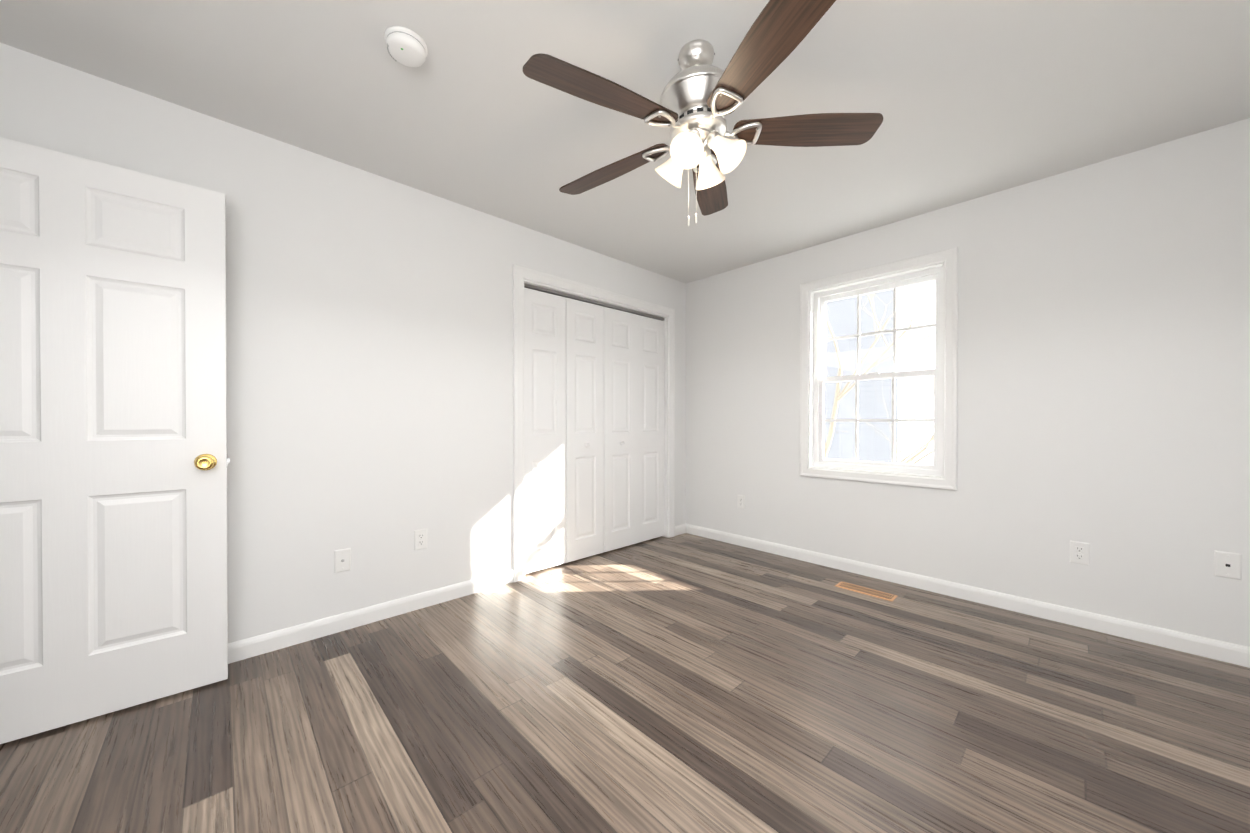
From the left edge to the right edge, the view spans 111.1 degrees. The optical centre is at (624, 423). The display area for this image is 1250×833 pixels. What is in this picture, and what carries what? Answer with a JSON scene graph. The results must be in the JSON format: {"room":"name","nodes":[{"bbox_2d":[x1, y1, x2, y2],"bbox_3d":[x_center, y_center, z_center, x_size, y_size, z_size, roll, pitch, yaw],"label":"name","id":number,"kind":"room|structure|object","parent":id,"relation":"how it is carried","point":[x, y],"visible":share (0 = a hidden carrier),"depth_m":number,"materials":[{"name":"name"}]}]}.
{"room":"empty bedroom","nodes":[
{"label":"empty bedroom","id":0,"kind":"room"},
{"bbox_2d":[0,43,685,642],"bbox_3d":[-1.428,-0.140,2.407,5.770,2.440,0.180,0,0,-43],"label":"wall","id":1,"kind":"structure","parent":0,"point":[370,365],"depth_m":2.24,"materials":[{"name":"white paint"}]},
{"bbox_2d":[334,548,350,572],"bbox_3d":[-1.472,0.715,2.236,0.072,0.117,0.015,0,0,-43],"label":"outlet","id":2,"kind":"object","parent":1,"relation":"attached to","point":[342,560],"visible":1,"depth_m":2.24,"materials":[{"name":"white plastic"}]},
{"bbox_2d":[228,569,513,663],"bbox_3d":[-1.581,1.038,2.136,2.266,0.088,0.013,0,0,-43],"label":"baseboard","id":3,"kind":"structure","parent":1,"relation":"attached to","point":[250,647],"depth_m":2.28,"materials":[{"name":"white paint"}]},
{"bbox_2d":[414,528,426,550],"bbox_3d":[-1.193,0.678,2.505,0.072,0.117,0.009,0,0,-43],"label":"duplex electrical outlet","id":4,"kind":"object","parent":1,"relation":"attached to","point":[420,538],"visible":1,"depth_m":2.50,"materials":[{"name":"white plastic"}]},
{"bbox_2d":[524,288,663,573],"bbox_3d":[-0.174,0.051,3.519,1.504,2.018,0.070,0,0,-43],"label":"bifold closet door","id":5,"kind":"structure","parent":1,"relation":"in","point":[594,420],"depth_m":3.41,"materials":[{"name":"white paint"}]},
{"bbox_2d":[513,264,674,581],"bbox_3d":[-0.206,0.096,3.554,1.688,2.352,0.201,0,0,-43],"label":"trim","id":6,"kind":"structure","parent":1,"relation":"attached to","point":[524,277],"depth_m":3.17,"materials":[{"name":"white paint"}]},
{"bbox_2d":[0,533,1249,832],"bbox_3d":[-0.489,1.161,1.424,5.770,0.150,4.550,0,0,-43],"label":"floor","id":7,"kind":"structure","parent":0,"point":[686,683],"depth_m":1.54,"materials":[{"name":"laminate"}]},
{"bbox_2d":[835,581,896,600],"bbox_3d":[1.545,1.075,2.757,0.112,0.006,0.335,0,0,-43],"label":"floor vent","id":8,"kind":"object","parent":7,"relation":"in","point":[868,591],"visible":1,"depth_m":2.74,"materials":[{"name":"brown"}]},
{"bbox_2d":[0,0,1249,282],"bbox_3d":[-0.489,-1.429,1.409,5.770,0.150,4.550,0,0,-43],"label":"ceiling","id":9,"kind":"structure","parent":0,"point":[968,100],"depth_m":1.74,"materials":[{"name":"white paint"}]},
{"bbox_2d":[384,26,427,66],"bbox_3d":[-0.779,-1.332,1.527,0.138,0.046,0.138,0,0,-43],"label":"smoke detector","id":10,"kind":"object","parent":9,"relation":"attached to","point":[406,47],"visible":1,"depth_m":1.50,"materials":[{"name":"white plastic"}]},
{"bbox_2d":[523,0,882,225],"bbox_3d":[0.235,-1.035,1.576,1.258,0.639,1.277,0,0,-43],"label":"ceiling fan","id":11,"kind":"object","parent":9,"relation":"hanging from","point":[702,97],"visible":1,"depth_m":1.50,"materials":[{"name":"brown wood"}]},
{"bbox_2d":[686,118,1249,646],"bbox_3d":[1.821,-0.143,3.043,0.180,2.440,3.370,0,0,-43],"label":"wall","id":12,"kind":"structure","parent":0,"point":[1104,360],"depth_m":2.34,"materials":[{"name":"white paint"}]},
{"bbox_2d":[737,495,744,508],"bbox_3d":[1.017,0.688,3.758,0.009,0.117,0.072,0,0,-43],"label":"outlet","id":13,"kind":"object","parent":12,"relation":"attached to","point":[741,502],"visible":1,"depth_m":3.75,"materials":[{"name":"white plastic"}]},
{"bbox_2d":[800,247,957,490],"bbox_3d":[1.781,-0.339,3.069,0.200,1.502,0.987,0,0,-43],"label":"double-hung window","id":14,"kind":"structure","parent":12,"relation":"in","point":[824,298],"depth_m":3.01,"materials":[{"name":"white plastic"}]},
{"bbox_2d":[680,523,1249,667],"bbox_3d":[1.737,1.033,2.998,0.013,0.088,3.330,0,0,-43],"label":"baseboard","id":15,"kind":"structure","parent":12,"relation":"attached to","point":[1223,651],"depth_m":2.45,"materials":[{"name":"white paint"}]},
{"bbox_2d":[1070,541,1088,564],"bbox_3d":[2.419,0.689,2.280,0.009,0.117,0.072,0,0,-43],"label":"outlet","id":16,"kind":"object","parent":12,"relation":"attached to","point":[1079,552],"visible":1,"depth_m":2.28,"materials":[{"name":"white plastic"}]},
{"bbox_2d":[1214,550,1241,579],"bbox_3d":[2.737,0.643,1.946,0.008,0.117,0.072,0,0,-43],"label":"wall jack","id":17,"kind":"object","parent":12,"relation":"attached to","point":[1227,564],"visible":1,"depth_m":1.94,"materials":[{"name":"white plastic"}]},
{"bbox_3d":[-1.313,-0.126,0.070,0.180,2.440,3.370,0,0,-43],"label":"wall","id":18,"kind":"structure","parent":0,"visible":0},
{"bbox_2d":[0,137,229,743],"bbox_3d":[-1.986,0.059,1.520,0.858,2.030,0.169,0,0,-43],"label":"entry door","id":19,"kind":"structure","parent":18,"relation":"in","point":[114,460],"depth_m":1.58,"materials":[{"name":"white paint"}]},
{"label":"outside","id":20,"kind":"structure","parent":0,"visible":0},
{"bbox_2d":[824,281,935,464],"bbox_3d":[3.691,-2.006,16.709,8.600,12.400,14.700,0,0,-43],"label":"sky","id":21,"kind":"structure","parent":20,"point":[844,329],"depth_m":9.47,"materials":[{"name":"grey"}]},
{"bbox_2d":[824,284,935,463],"bbox_3d":[2.700,-0.353,6.872,4.224,9.221,8.600,0,0,-43],"label":"tree","id":22,"kind":"object","parent":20,"point":[834,412],"depth_m":6.55,"materials":[{"name":"beige plant"}]}
]}

